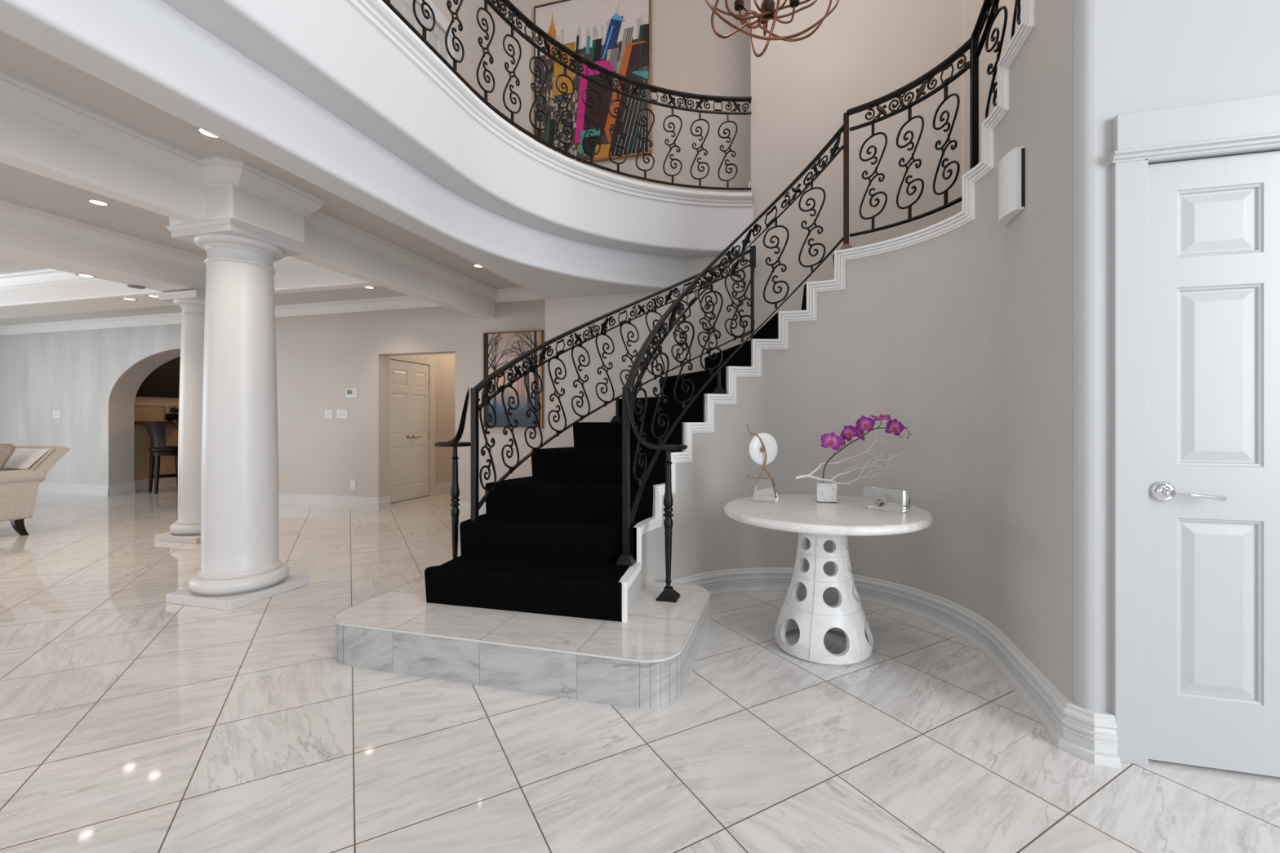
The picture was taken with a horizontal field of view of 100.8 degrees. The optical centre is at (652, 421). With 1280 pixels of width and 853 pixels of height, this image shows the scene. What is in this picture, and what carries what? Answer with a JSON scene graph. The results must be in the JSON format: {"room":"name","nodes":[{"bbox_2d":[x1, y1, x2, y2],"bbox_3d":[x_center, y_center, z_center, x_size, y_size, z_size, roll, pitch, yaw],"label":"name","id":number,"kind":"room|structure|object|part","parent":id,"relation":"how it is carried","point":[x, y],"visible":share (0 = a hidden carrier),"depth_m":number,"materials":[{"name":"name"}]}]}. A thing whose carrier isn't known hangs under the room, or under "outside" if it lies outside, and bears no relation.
{"room":"entrance hall","nodes":[
{"label":"entrance hall","id":0,"kind":"room"},
{"bbox_2d":[0,323,181,484],"bbox_3d":[-8.546,-0.217,8.249,6.379,2.750,0.001,0,0,15],"label":"wall","id":1,"kind":"structure","parent":0,"point":[73,373],"depth_m":8.44,"materials":[{"name":"paint"}]},
{"bbox_2d":[53,410,60,417],"bbox_3d":[-9.586,-0.112,8.527,0.175,0.116,0.013,0,0,15],"label":"light switch","id":2,"kind":"object","parent":1,"relation":"attached to","point":[56,414],"visible":1,"depth_m":8.53,"materials":[{"name":"white plastic"}]},
{"bbox_2d":[37,482,135,496],"bbox_3d":[-9.976,1.075,8.793,3.334,0.165,0.364,0,0,15],"label":"baseboard","id":3,"kind":"structure","parent":1,"relation":"attached to","point":[43,487],"depth_m":8.39,"materials":[{"name":"white paint"}]},
{"bbox_2d":[133,395,178,479],"bbox_3d":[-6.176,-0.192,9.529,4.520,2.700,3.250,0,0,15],"label":"bar counter","id":4,"kind":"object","parent":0,"point":[142,442],"depth_m":9.07,"materials":[{"name":"beige paint"}]},
{"bbox_2d":[133,476,177,490],"bbox_3d":[-8.328,1.075,10.166,0.034,0.165,3.150,0,0,15],"label":"baseboard","id":5,"kind":"structure","parent":4,"relation":"attached to","point":[143,484],"depth_m":9.21,"materials":[{"name":"white paint"}]},
{"bbox_2d":[134,395,178,421],"bbox_3d":[-8.320,-0.204,10.164,0.050,0.425,3.150,0,0,15],"label":"bar ledge","id":6,"kind":"object","parent":4,"relation":"attached to","point":[166,402],"visible":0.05,"depth_m":9.19,"materials":[{"name":"wood"}]},
{"bbox_2d":[136,356,180,397],"bbox_3d":[-8.274,-0.977,10.115,0.155,1.110,3.020,0,0,15],"label":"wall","id":7,"kind":"structure","parent":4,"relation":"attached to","point":[164,380],"depth_m":9.16,"materials":[{"name":"black paint"}]},
{"bbox_2d":[0,30,523,325],"bbox_3d":[-7.946,-1.582,2.067,11.580,0.001,11.820,0,0,15],"label":"ceiling","id":8,"kind":"structure","parent":0,"point":[20,59],"depth_m":3.74,"materials":[{"name":"paint"}]},
{"bbox_2d":[0,268,103,289],"bbox_3d":[-9.729,-1.513,1.474,7.650,0.142,9.740,0,0,15],"label":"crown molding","id":9,"kind":"structure","parent":8,"relation":"attached to","point":[45,277],"depth_m":5.59,"materials":[{"name":"white paint"}]},
{"bbox_2d":[84,198,111,206],"bbox_3d":[-4.005,-1.580,3.830,0.136,0.004,0.136,0,0,15],"label":"recessed light","id":10,"kind":"object","parent":8,"relation":"in","point":[95,202],"visible":1,"depth_m":3.82,"materials":[{"name":"beige"}]},
{"bbox_2d":[0,221,205,319],"bbox_3d":[-9.666,-1.422,1.706,8.450,0.330,10.220,0,0,15],"label":"ceiling","id":11,"kind":"structure","parent":8,"relation":"attached to","point":[17,243],"depth_m":4.87,"materials":[{"name":"paint"}]},
{"bbox_2d":[74,273,97,277],"bbox_3d":[-4.887,-1.255,4.572,0.136,0.004,0.136,0,0,15],"label":"recessed light","id":12,"kind":"object","parent":11,"relation":"in","point":[77,274],"visible":1,"depth_m":4.57,"materials":[{"name":"beige"}]},
{"bbox_2d":[120,297,138,300],"bbox_3d":[-5.395,-1.260,5.467,0.136,0.004,0.136,0,0,15],"label":"recessed light","id":13,"kind":"object","parent":11,"relation":"in","point":[123,298],"visible":1,"depth_m":5.47,"materials":[{"name":"beige"}]},
{"bbox_2d":[127,284,145,288],"bbox_3d":[-4.804,-1.251,4.933,0.124,0.012,0.124,0,0,15],"label":"smoke detector","id":14,"kind":"object","parent":11,"relation":"attached to","point":[137,286],"visible":1,"depth_m":4.91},
{"bbox_2d":[145,294,158,297],"bbox_3d":[-5.024,-1.260,5.345,0.136,0.004,0.136,0,0,15],"label":"recessed light","id":15,"kind":"object","parent":11,"relation":"in","point":[149,295],"visible":0.71,"depth_m":5.33,"materials":[{"name":"beige"}]},
{"bbox_2d":[0,199,320,272],"bbox_3d":[-4.731,-1.513,0.229,1.850,0.142,9.960,0,0,15],"label":"crown molding","id":16,"kind":"structure","parent":8,"relation":"attached to","point":[12,213],"depth_m":4.37,"materials":[{"name":"white paint"}]},
{"bbox_2d":[193,125,222,139],"bbox_3d":[-2.423,-1.580,2.902,0.136,0.004,0.136,0,0,15],"label":"recessed light","id":17,"kind":"object","parent":8,"relation":"in","point":[201,131],"visible":0.47,"depth_m":2.91,"materials":[{"name":"beige"}]},
{"bbox_2d":[168,182,305,244],"bbox_3d":[-2.766,-1.415,3.558,0.535,0.345,0.515,0,0,15],"label":"beam","id":18,"kind":"structure","parent":8,"relation":"attached to","point":[229,201],"depth_m":3.37,"materials":[{"name":"paint"}]},
{"bbox_2d":[0,108,494,319],"bbox_3d":[-3.523,-1.415,0.839,0.160,0.345,11.770,0,0,15],"label":"beam","id":19,"kind":"structure","parent":8,"relation":"attached to","point":[27,144],"depth_m":3.02,"materials":[{"name":"paint"}]},
{"bbox_2d":[274,266,378,293],"bbox_3d":[-3.406,-1.422,5.102,1.950,0.330,0.140,0,0,15],"label":"ceiling","id":20,"kind":"structure","parent":8,"relation":"attached to","point":[316,278],"depth_m":4.98,"materials":[{"name":"paint"}]},
{"bbox_2d":[364,286,375,288],"bbox_3d":[-3.346,-1.580,6.257,0.136,0.004,0.136,0,0,15],"label":"recessed light","id":21,"kind":"object","parent":8,"relation":"in","point":[368,287],"visible":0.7,"depth_m":6.27,"materials":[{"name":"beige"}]},
{"bbox_2d":[471,263,483,267],"bbox_3d":[-1.767,-1.580,5.393,0.136,0.004,0.136,0,0,15],"label":"recessed light","id":22,"kind":"object","parent":8,"relation":"in","point":[476,265],"visible":0.66,"depth_m":5.39,"materials":[{"name":"beige"}]},
{"bbox_2d":[108,299,545,502],"bbox_3d":[-6.152,-0.217,7.771,11.250,2.750,0.330,0,0,15],"label":"wall","id":23,"kind":"structure","parent":0,"point":[319,357],"depth_m":7.03,"materials":[{"name":"paint"}]},
{"bbox_2d":[0,295,441,335],"bbox_3d":[-7.059,-1.513,7.007,9.900,0.142,1.620,0,0,15],"label":"crown molding","id":24,"kind":"structure","parent":23,"relation":"attached to","point":[406,301],"depth_m":7.73,"materials":[{"name":"white paint"}]},
{"bbox_2d":[324,409,333,417],"bbox_3d":[-4.338,-0.094,7.100,0.127,0.112,0.013,0,0,15],"label":"light switch","id":25,"kind":"object","parent":23,"relation":"attached to","point":[328,413],"visible":1,"depth_m":7.10,"materials":[{"name":"white plastic"}]},
{"bbox_2d":[278,493,391,511],"bbox_3d":[-4.373,1.075,7.197,1.784,0.165,0.224,0,0,15],"label":"baseboard","id":26,"kind":"structure","parent":23,"relation":"attached to","point":[362,503],"depth_m":7.06,"materials":[{"name":"white paint"}]},
{"bbox_2d":[337,409,347,418],"bbox_3d":[-4.124,-0.093,7.042,0.170,0.113,0.013,0,0,15],"label":"light switch","id":27,"kind":"object","parent":23,"relation":"attached to","point":[341,414],"visible":1,"depth_m":7.04,"materials":[{"name":"white plastic"}]},
{"bbox_2d":[346,388,356,397],"bbox_3d":[-3.981,-0.370,7.004,0.178,0.120,0.011,0,0,15],"label":"thermostat","id":28,"kind":"object","parent":23,"relation":"attached to","point":[350,393],"visible":1,"depth_m":7.00,"materials":[{"name":"white plastic"}]},
{"bbox_2d":[350,480,355,488],"bbox_3d":[-3.958,0.840,6.998,0.080,0.112,0.011,0,0,15],"label":"wall outlet","id":29,"kind":"object","parent":23,"relation":"attached to","point":[352,482],"visible":1,"depth_m":6.99,"materials":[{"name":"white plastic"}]},
{"bbox_2d":[457,501,485,515],"bbox_3d":[-1.655,1.075,6.459,1.684,0.165,0.224,0,0,15],"label":"baseboard","id":30,"kind":"structure","parent":23,"relation":"attached to","point":[464,508],"depth_m":6.53,"materials":[{"name":"white paint"}]},
{"bbox_2d":[483,329,543,428],"bbox_3d":[-1.675,-0.497,6.359,0.784,1.164,0.044,0,0,15],"label":"picture","id":31,"kind":"object","parent":23,"relation":"attached to","point":[500,348],"visible":0.77,"depth_m":6.35,"materials":[{"name":"multicoloured paper"}]},
{"bbox_2d":[0,0,753,298],"bbox_3d":[-1.254,-1.597,0.714,2.045,0.730,10.720,0,0,15],"label":"fascia","id":32,"kind":"structure","parent":0,"point":[311,89],"depth_m":2.72,"materials":[{"name":"white paint"}]},
{"bbox_2d":[390,353,455,502],"bbox_3d":[-2.380,-0.192,8.627,1.920,2.700,3.600,0,0,15],"label":"wall","id":33,"kind":"structure","parent":0,"point":[445,369],"depth_m":8.61,"materials":[{"name":"paint"}]},
{"bbox_2d":[390,360,412,502],"bbox_3d":[-3.611,0.143,7.622,0.101,2.010,0.411,0,0,15],"label":"door","id":34,"kind":"structure","parent":33,"relation":"in","point":[400,371],"depth_m":7.63,"materials":[{"name":"paint"}]},
{"bbox_2d":[389,354,436,495],"bbox_3d":[-3.578,0.073,7.802,0.040,2.170,1.180,0,0,15],"label":"door frame","id":35,"kind":"structure","parent":33,"relation":"attached to","point":[430,361],"depth_m":8.23,"materials":[{"name":"white paint"}]},
{"bbox_2d":[410,363,429,498],"bbox_3d":[-3.502,0.143,8.023,0.101,2.010,0.413,0,0,15],"label":"door","id":36,"kind":"structure","parent":33,"relation":"in","point":[420,381],"depth_m":8.02,"materials":[{"name":"paint"}]},
{"bbox_3d":[-3.514,0.233,7.914,0.066,0.060,0.150,0,0,15],"label":"knob","id":37,"kind":"part","parent":36,"relation":"part of","materials":[{"name":"silver metal"}]},
{"bbox_2d":[435,480,452,494],"bbox_3d":[-3.125,1.075,9.482,0.034,0.165,2.340,0,0,15],"label":"baseboard","id":38,"kind":"structure","parent":33,"relation":"attached to","point":[442,487],"depth_m":8.56,"materials":[{"name":"white paint"}]},
{"bbox_2d":[431,0,490,103],"bbox_3d":[-3.379,-3.592,1.292,0.001,3.100,10.720,0,0,15],"label":"wall","id":39,"kind":"structure","parent":0,"point":[471,32],"depth_m":6.08,"materials":[{"name":"paint"}]},
{"bbox_2d":[415,0,456,66],"bbox_3d":[-2.378,-3.147,4.888,0.045,2.190,1.785,0,0,15],"label":"door","id":40,"kind":"structure","parent":39,"relation":"in","point":[442,21],"depth_m":5.53,"materials":[{"name":"white paint"}]},
{"bbox_2d":[390,0,446,60],"bbox_3d":[-2.401,-3.075,4.902,0.035,2.035,1.500,0,0,15],"label":"door","id":41,"kind":"structure","parent":40,"relation":"attached to","point":[436,37],"depth_m":5.26,"materials":[{"name":"white paint"}]},
{"bbox_2d":[484,103,751,192],"bbox_3d":[-1.010,-2.047,0.648,4.910,0.010,10.720,0,0,15],"label":"floor","id":42,"kind":"structure","parent":0,"point":[485,104],"depth_m":4.58,"materials":[{"name":"stone"}]},
{"bbox_2d":[382,0,751,190],"bbox_3d":[-0.884,-2.502,3.021,1.010,0.829,4.933,0,0,34],"label":"balcony railing","id":43,"kind":"object","parent":42,"relation":"on","point":[516,12],"visible":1,"depth_m":4.19,"materials":[{"name":"black metal"}]},
{"bbox_3d":[-0.487,-2.776,2.751,1.603,0.012,4.654,0,0,15],"label":"frieze rail","id":44,"kind":"part","parent":43,"relation":"part of","materials":[{"name":"black metal"}]},
{"bbox_3d":[-0.884,-2.904,3.021,1.010,0.026,4.933,0,0,34],"label":"rail","id":45,"kind":"part","parent":43,"relation":"part of","materials":[{"name":"black metal"}]},
{"bbox_2d":[490,0,751,191],"bbox_3d":[0.396,-3.592,5.820,4.910,3.100,0.001,0,0,15],"label":"wall","id":46,"kind":"structure","parent":0,"point":[687,55],"depth_m":5.83,"materials":[{"name":"paint"}]},
{"bbox_2d":[533,0,651,164],"bbox_3d":[-0.706,-3.945,6.093,1.434,1.919,0.049,0,0,15],"label":"picture","id":47,"kind":"object","parent":46,"relation":"attached to","point":[615,35],"visible":0.74,"depth_m":6.06,"materials":[{"name":"multicoloured paper"}]},
{"bbox_2d":[0,485,1279,852],"bbox_3d":[-4.300,1.158,3.242,20.000,0.001,16.000,0,0,15],"label":"floor","id":48,"kind":"structure","parent":0,"point":[132,720],"depth_m":1.94,"materials":[{"name":"stone"}]},
{"bbox_2d":[0,445,70,535],"bbox_3d":[-6.854,0.715,5.189,0.930,0.887,1.297,0,0,15],"label":"sofa","id":49,"kind":"object","parent":48,"relation":"on","point":[20,477],"visible":0.98,"depth_m":5.39,"materials":[{"name":"beige fabric"}]},
{"bbox_2d":[0,444,15,471],"bbox_3d":[-6.774,0.413,5.386,0.440,0.358,0.228,0,0,7],"label":"throw pillow","id":50,"kind":"object","parent":49,"relation":"on","point":[6,451],"visible":1,"depth_m":5.38,"materials":[{"name":"beige fabric"}]},
{"bbox_3d":[-6.394,1.071,5.356,0.072,0.175,0.113,0,0,15],"label":"leg","id":51,"kind":"part","parent":49,"relation":"part of","materials":[{"name":"brown wood"}]},
{"bbox_3d":[-6.880,0.793,5.093,0.890,0.390,1.019,0,0,15],"label":"seat frame","id":52,"kind":"part","parent":49,"relation":"part of","materials":[{"name":"beige fabric"}]},
{"bbox_3d":[-6.497,0.568,5.015,0.150,0.150,1.050,0,0,15],"label":"rolled arm","id":53,"kind":"part","parent":49,"relation":"part of","materials":[{"name":"beige fabric"}]},
{"bbox_3d":[-6.744,0.391,5.591,0.810,0.195,0.170,0,0,15],"label":"panel","id":54,"kind":"part","parent":49,"relation":"part of","materials":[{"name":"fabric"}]},
{"bbox_3d":[-6.432,0.634,5.039,0.010,0.695,1.121,0,0,15],"label":"nailhead trim","id":55,"kind":"part","parent":49,"relation":"part of","materials":[{"name":"fabric"}]},
{"bbox_3d":[-6.741,0.489,5.605,0.880,0.437,0.435,0,0,15],"label":"backrest","id":56,"kind":"part","parent":49,"relation":"part of","materials":[{"name":"beige fabric"}]},
{"bbox_2d":[133,421,178,424],"bbox_3d":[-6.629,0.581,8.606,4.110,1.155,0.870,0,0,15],"label":"countertop","id":57,"kind":"structure","parent":48,"relation":"on","point":[135,422],"depth_m":8.84,"materials":[{"name":"stone"}]},
{"bbox_2d":[165,404,178,421],"bbox_3d":[-8.184,-0.135,9.083,0.280,0.275,0.115,0,0,15],"label":"planter box","id":58,"kind":"object","parent":57,"relation":"on","point":[172,416],"visible":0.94,"depth_m":9.04,"materials":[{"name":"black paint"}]},
{"bbox_2d":[142,422,177,493],"bbox_3d":[-7.969,0.584,8.662,0.592,1.151,0.529,0,0,35],"label":"bar stool","id":59,"kind":"object","parent":48,"relation":"on","point":[157,432],"visible":0.7,"depth_m":8.49,"materials":[{"name":"leather"}]},
{"bbox_3d":[-8.176,0.859,8.651,0.083,0.601,0.057,0,0,-10],"label":"leg","id":60,"kind":"part","parent":59,"relation":"part of","materials":[{"name":"brown wood"}]},
{"bbox_3d":[-8.054,0.223,8.540,0.592,0.430,0.233,0,0,35],"label":"backrest","id":61,"kind":"part","parent":59,"relation":"part of","materials":[{"name":"leather"}]},
{"bbox_3d":[-7.913,0.859,8.463,0.057,0.601,0.081,0,0,7],"label":"leg","id":62,"kind":"part","parent":59,"relation":"part of","materials":[{"name":"brown wood"}]},
{"bbox_3d":[-7.949,0.453,8.690,0.460,0.090,0.460,0,0,35],"label":"seat","id":63,"kind":"part","parent":59,"relation":"part of","materials":[{"name":"leather"}]},
{"bbox_3d":[-7.991,0.859,8.915,0.057,0.601,0.081,0,0,-27],"label":"leg","id":64,"kind":"part","parent":59,"relation":"part of","materials":[{"name":"brown wood"}]},
{"bbox_2d":[173,422,178,493],"bbox_3d":[-7.318,0.584,8.483,0.592,1.151,0.529,0,0,27],"label":"bar stool","id":65,"kind":"object","parent":48,"relation":"on","point":[176,424],"visible":0.03,"depth_m":8.29,"materials":[{"name":"leather"}]},
{"bbox_3d":[-7.386,0.223,8.351,0.592,0.430,0.233,0,0,27],"label":"backrest","id":66,"kind":"part","parent":65,"relation":"part of","materials":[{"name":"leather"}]},
{"bbox_2d":[154,289,205,543],"bbox_3d":[-4.499,-0.043,5.332,0.545,2.401,0.545,0,0,15],"label":"column","id":67,"kind":"structure","parent":48,"relation":"on","point":[187,529],"depth_m":5.14,"materials":[{"name":"white paint"}]},
{"bbox_3d":[-4.499,1.034,5.332,0.536,0.133,0.536,0,0,15],"label":"moulding","id":68,"kind":"part","parent":67,"relation":"part of","materials":[{"name":"white paint"}]},
{"bbox_2d":[165,217,308,610],"bbox_3d":[-2.768,-0.043,3.566,0.545,2.401,0.545,0,0,15],"label":"column","id":69,"kind":"structure","parent":48,"relation":"on","point":[241,566],"depth_m":3.40,"materials":[{"name":"white paint"}]},
{"bbox_3d":[-2.768,1.034,3.566,0.536,0.133,0.536,0,0,15],"label":"moulding","id":70,"kind":"part","parent":69,"relation":"part of","materials":[{"name":"white paint"}]},
{"bbox_2d":[333,576,710,710],"bbox_3d":[-0.625,1.058,2.813,1.757,0.200,1.030,0,0,15],"label":"step","id":71,"kind":"structure","parent":48,"relation":"on","point":[647,661],"depth_m":2.38,"materials":[{"name":"stone"}]},
{"bbox_2d":[424,0,1034,622],"bbox_3d":[1.006,-0.462,3.374,3.939,3.240,2.690,0,0,15],"label":"staircase","id":72,"kind":"structure","parent":48,"relation":"on","point":[548,541],"depth_m":3.08,"materials":[{"name":"black carpet"}]},
{"bbox_2d":[434,245,755,559],"bbox_3d":[-0.278,-0.282,3.989,2.635,2.480,0.568,0,0,-40],"label":"stair railing","id":73,"kind":"object","parent":72,"relation":"on","point":[476,409],"visible":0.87,"depth_m":3.73,"materials":[{"name":"black metal"}]},
{"bbox_3d":[-1.032,0.288,3.079,0.090,0.960,0.090,0,0,15],"label":"newel post","id":74,"kind":"part","parent":73,"relation":"part of","materials":[{"name":"black metal"}]},
{"bbox_3d":[-0.228,-0.837,4.029,2.478,1.345,0.503,0,0,-39],"label":"rail","id":75,"kind":"part","parent":73,"relation":"part of","materials":[{"name":"black metal"}]},
{"bbox_3d":[-0.227,-0.712,4.028,2.463,1.331,0.484,0,0,-39],"label":"frieze rail","id":76,"kind":"part","parent":73,"relation":"part of","materials":[{"name":"black metal"}]},
{"bbox_3d":[-0.227,-0.134,4.028,2.463,1.331,0.484,0,0,-39],"label":"rail","id":77,"kind":"part","parent":73,"relation":"part of","materials":[{"name":"black metal"}]},
{"bbox_3d":[-0.282,-0.092,4.273,0.090,0.200,0.090,0,0,15],"label":"support post","id":78,"kind":"part","parent":73,"relation":"part of","materials":[{"name":"black metal"}]},
{"bbox_3d":[0.875,-1.042,4.614,0.050,0.960,0.040,0,0,15],"label":"post","id":79,"kind":"part","parent":73,"relation":"part of","materials":[{"name":"black metal"}]},
{"bbox_2d":[615,0,1020,602],"bbox_3d":[1.007,-1.008,2.955,2.097,3.933,1.439,0,0,30],"label":"stair railing","id":80,"kind":"object","parent":72,"relation":"on","point":[629,392],"visible":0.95,"depth_m":3.27,"materials":[{"name":"black metal"}]},
{"bbox_3d":[-0.141,0.290,2.857,0.090,0.955,0.090,0,0,15],"label":"newel post","id":81,"kind":"part","parent":80,"relation":"part of","materials":[{"name":"black metal"}]},
{"bbox_3d":[0.461,-0.267,3.635,0.090,0.170,0.090,0,0,15],"label":"support post","id":82,"kind":"part","parent":80,"relation":"part of","materials":[{"name":"black metal"}]},
{"bbox_3d":[1.034,-0.773,2.947,2.098,2.815,1.332,0,0,34],"label":"rail","id":83,"kind":"part","parent":80,"relation":"part of","materials":[{"name":"black metal"}]},
{"bbox_3d":[1.014,-1.546,2.946,2.107,2.858,1.383,0,0,32],"label":"rail","id":84,"kind":"part","parent":80,"relation":"part of","materials":[{"name":"black metal"}]},
{"bbox_3d":[1.013,-1.419,2.942,2.085,2.844,1.368,0,0,32],"label":"frieze rail","id":85,"kind":"part","parent":80,"relation":"part of","materials":[{"name":"black metal"}]},
{"bbox_3d":[1.299,-1.597,3.554,0.090,0.930,0.090,0,0,15],"label":"newel post","id":86,"kind":"part","parent":80,"relation":"part of","materials":[{"name":"black metal"}]},
{"bbox_3d":[1.741,-1.602,2.866,0.090,0.940,0.090,0,0,15],"label":"newel post","id":87,"kind":"part","parent":80,"relation":"part of","materials":[{"name":"black metal"}]},
{"bbox_3d":[0.829,-0.562,2.859,1.836,3.040,1.603,0,0,15],"label":"stringer trim","id":88,"kind":"part","parent":72,"relation":"part of","materials":[{"name":"white paint"}]},
{"bbox_2d":[724,493,933,665],"bbox_3d":[0.876,0.800,2.728,1.010,0.715,1.010,0,0,-39],"label":"pedestal table","id":89,"kind":"object","parent":48,"relation":"on","point":[822,596],"visible":0.95,"depth_m":2.58,"materials":[{"name":"stone"}]},
{"bbox_2d":[746,424,777,502],"bbox_3d":[0.607,0.229,2.928,0.168,0.425,0.117,0,0,15],"label":"sculpture","id":90,"kind":"object","parent":89,"relation":"on","point":[762,447],"visible":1,"depth_m":2.90,"materials":[{"name":"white glass"}]},
{"bbox_2d":[795,413,911,502],"bbox_3d":[1.116,0.201,2.924,0.635,0.484,0.124,0,0,1],"label":"orchid arrangement","id":91,"kind":"object","parent":89,"relation":"on","point":[825,491],"visible":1,"depth_m":2.90,"materials":[{"name":"plant"}]},
{"bbox_3d":[0.959,0.389,2.926,0.108,0.100,0.108,0,0,15],"label":"marble pot","id":92,"kind":"part","parent":91,"relation":"part of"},
{"bbox_3d":[0.984,0.108,2.905,0.120,0.102,0.036,0,0,15],"label":"orchid flower","id":93,"kind":"part","parent":91,"relation":"part of","materials":[{"name":"purple plant"}]},
{"bbox_3d":[1.089,0.068,2.928,0.034,0.091,0.102,0,0,-33],"label":"orchid flower","id":94,"kind":"part","parent":91,"relation":"part of","materials":[{"name":"purple plant"}]},
{"bbox_3d":[1.147,0.064,2.928,0.086,0.091,0.051,0,0,-37],"label":"orchid flower","id":95,"kind":"part","parent":91,"relation":"part of","materials":[{"name":"purple plant"}]},
{"bbox_3d":[1.157,0.015,2.894,0.114,0.096,0.030,0,0,-6],"label":"orchid flower","id":96,"kind":"part","parent":91,"relation":"part of","materials":[{"name":"purple plant"}]},
{"bbox_3d":[1.185,0.165,2.925,0.492,0.348,0.008,0,0,0],"label":"flower stem","id":97,"kind":"part","parent":91,"relation":"part of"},
{"bbox_3d":[1.263,-0.019,2.932,0.115,0.040,0.101,0,0,15],"label":"orchid flower","id":98,"kind":"part","parent":91,"relation":"part of","materials":[{"name":"purple plant"}]},
{"bbox_3d":[1.331,0.032,2.908,0.113,0.100,0.024,0,0,-10],"label":"orchid flower","id":99,"kind":"part","parent":91,"relation":"part of","materials":[{"name":"purple plant"}]},
{"bbox_2d":[862,485,910,512],"bbox_3d":[1.173,0.388,2.660,0.196,0.107,0.110,0,0,44],"label":"acrylic box","id":100,"kind":"object","parent":89,"relation":"on","point":[873,497],"visible":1,"depth_m":2.62,"materials":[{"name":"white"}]},
{"bbox_2d":[545,0,1020,448],"bbox_3d":[1.355,-1.992,4.263,2.153,6.300,5.796,0,0,-42],"label":"wall","id":101,"kind":"structure","parent":0,"point":[864,51],"depth_m":4.67,"materials":[{"name":"paint"}]},
{"bbox_2d":[0,69,545,302],"bbox_3d":[-2.912,-1.513,0.647,1.120,0.142,11.720,0,0,15],"label":"crown molding","id":102,"kind":"structure","parent":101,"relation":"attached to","point":[19,96],"depth_m":3.20,"materials":[{"name":"white paint"}]},
{"bbox_2d":[346,0,752,207],"bbox_3d":[-1.738,-1.992,0.507,1.328,0.110,10.006,0,0,24],"label":"trim","id":103,"kind":"structure","parent":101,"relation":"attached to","point":[376,12],"depth_m":3.64,"materials":[{"name":"white paint"}]},
{"bbox_2d":[748,181,751,191],"bbox_3d":[0.904,-2.117,4.887,0.016,0.130,0.155,0,0,15],"label":"baseboard","id":104,"kind":"structure","parent":101,"relation":"attached to","point":[749,182],"depth_m":4.81,"materials":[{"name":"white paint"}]},
{"bbox_2d":[620,0,1072,702],"bbox_3d":[0.835,-0.461,2.879,1.836,3.238,1.561,0,0,15],"label":"wall","id":105,"kind":"structure","parent":0,"point":[962,335],"depth_m":2.88,"materials":[{"name":"paint"}]},
{"bbox_2d":[671,567,1062,729],"bbox_3d":[1.039,1.082,2.959,1.950,0.152,1.175,0,0,35],"label":"baseboard","id":106,"kind":"structure","parent":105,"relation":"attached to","point":[1033,687],"depth_m":3.00,"materials":[{"name":"white wood"}]},
{"bbox_2d":[998,146,1024,226],"bbox_3d":[1.605,-1.052,2.390,0.054,0.270,0.211,0,0,15],"label":"door chime","id":107,"kind":"object","parent":105,"relation":"attached to","point":[1011,166],"visible":1,"depth_m":2.32,"materials":[{"name":"white plastic"}]},
{"bbox_2d":[1021,147,1024,206],"bbox_3d":[1.601,-1.052,2.291,0.011,0.250,0.018,0,0,15],"label":"grille","id":108,"kind":"object","parent":107,"relation":"attached to","point":[1022,148],"depth_m":2.28,"materials":[{"name":"metal"}]},
{"bbox_2d":[1072,0,1279,712],"bbox_3d":[3.456,-1.992,1.371,4.050,6.300,0.120,0,0,15],"label":"wall","id":109,"kind":"structure","parent":0,"point":[1129,55],"depth_m":1.82,"materials":[{"name":"white paint"}]},
{"bbox_2d":[1046,693,1120,768],"bbox_3d":[1.502,1.080,1.859,0.098,0.156,0.220,0,0,-27],"label":"baseboard","id":110,"kind":"structure","parent":109,"relation":"attached to","point":[1089,735],"depth_m":1.82,"materials":[{"name":"white wood"}]},
{"bbox_2d":[1108,93,1279,766],"bbox_3d":[2.017,0.059,1.690,0.934,2.197,0.060,0,0,15],"label":"door frame","id":111,"kind":"structure","parent":109,"relation":"attached to","point":[1252,124],"depth_m":1.78,"materials":[{"name":"white paint"}]},
{"bbox_2d":[1148,151,1279,777],"bbox_3d":[2.018,0.138,1.694,0.724,2.016,0.089,0,0,15],"label":"door","id":112,"kind":"structure","parent":109,"relation":"in","point":[1214,223],"depth_m":1.75,"materials":[{"name":"white paint"}]},
{"bbox_3d":[1.763,0.237,1.746,0.175,0.068,0.054,0,0,15],"label":"handle","id":113,"kind":"part","parent":112,"relation":"part of","materials":[{"name":"silver metal"}]},
{"label":"ceiling","id":114,"kind":"structure","parent":0,"visible":0},
{"bbox_2d":[705,0,839,57],"bbox_3d":[0.591,-3.404,2.740,0.724,3.476,0.855,0,0,15],"label":"orb chandelier","id":115,"kind":"object","parent":114,"relation":"hanging from","point":[767,10],"visible":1,"depth_m":2.62,"materials":[{"name":"orange metal"}]},
{"bbox_3d":[0.523,-2.114,2.749,0.159,0.110,0.011,0,0,23],"label":"lamp arm","id":116,"kind":"part","parent":115,"relation":"part of","materials":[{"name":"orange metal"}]},
{"bbox_3d":[0.544,-2.114,2.663,0.011,0.110,0.159,0,0,41],"label":"lamp arm","id":117,"kind":"part","parent":115,"relation":"part of","materials":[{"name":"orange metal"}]},
{"bbox_3d":[0.599,-2.114,2.796,0.011,0.110,0.159,0,0,5],"label":"lamp arm","id":118,"kind":"part","parent":115,"relation":"part of","materials":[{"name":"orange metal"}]},
{"bbox_3d":[0.632,-2.114,2.655,0.011,0.110,0.159,0,0,-31],"label":"lamp arm","id":119,"kind":"part","parent":115,"relation":"part of","materials":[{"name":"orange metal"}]},
{"bbox_3d":[0.666,-2.114,2.738,0.159,0.110,0.011,0,0,-13],"label":"lamp arm","id":120,"kind":"part","parent":115,"relation":"part of","materials":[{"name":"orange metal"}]}
]}

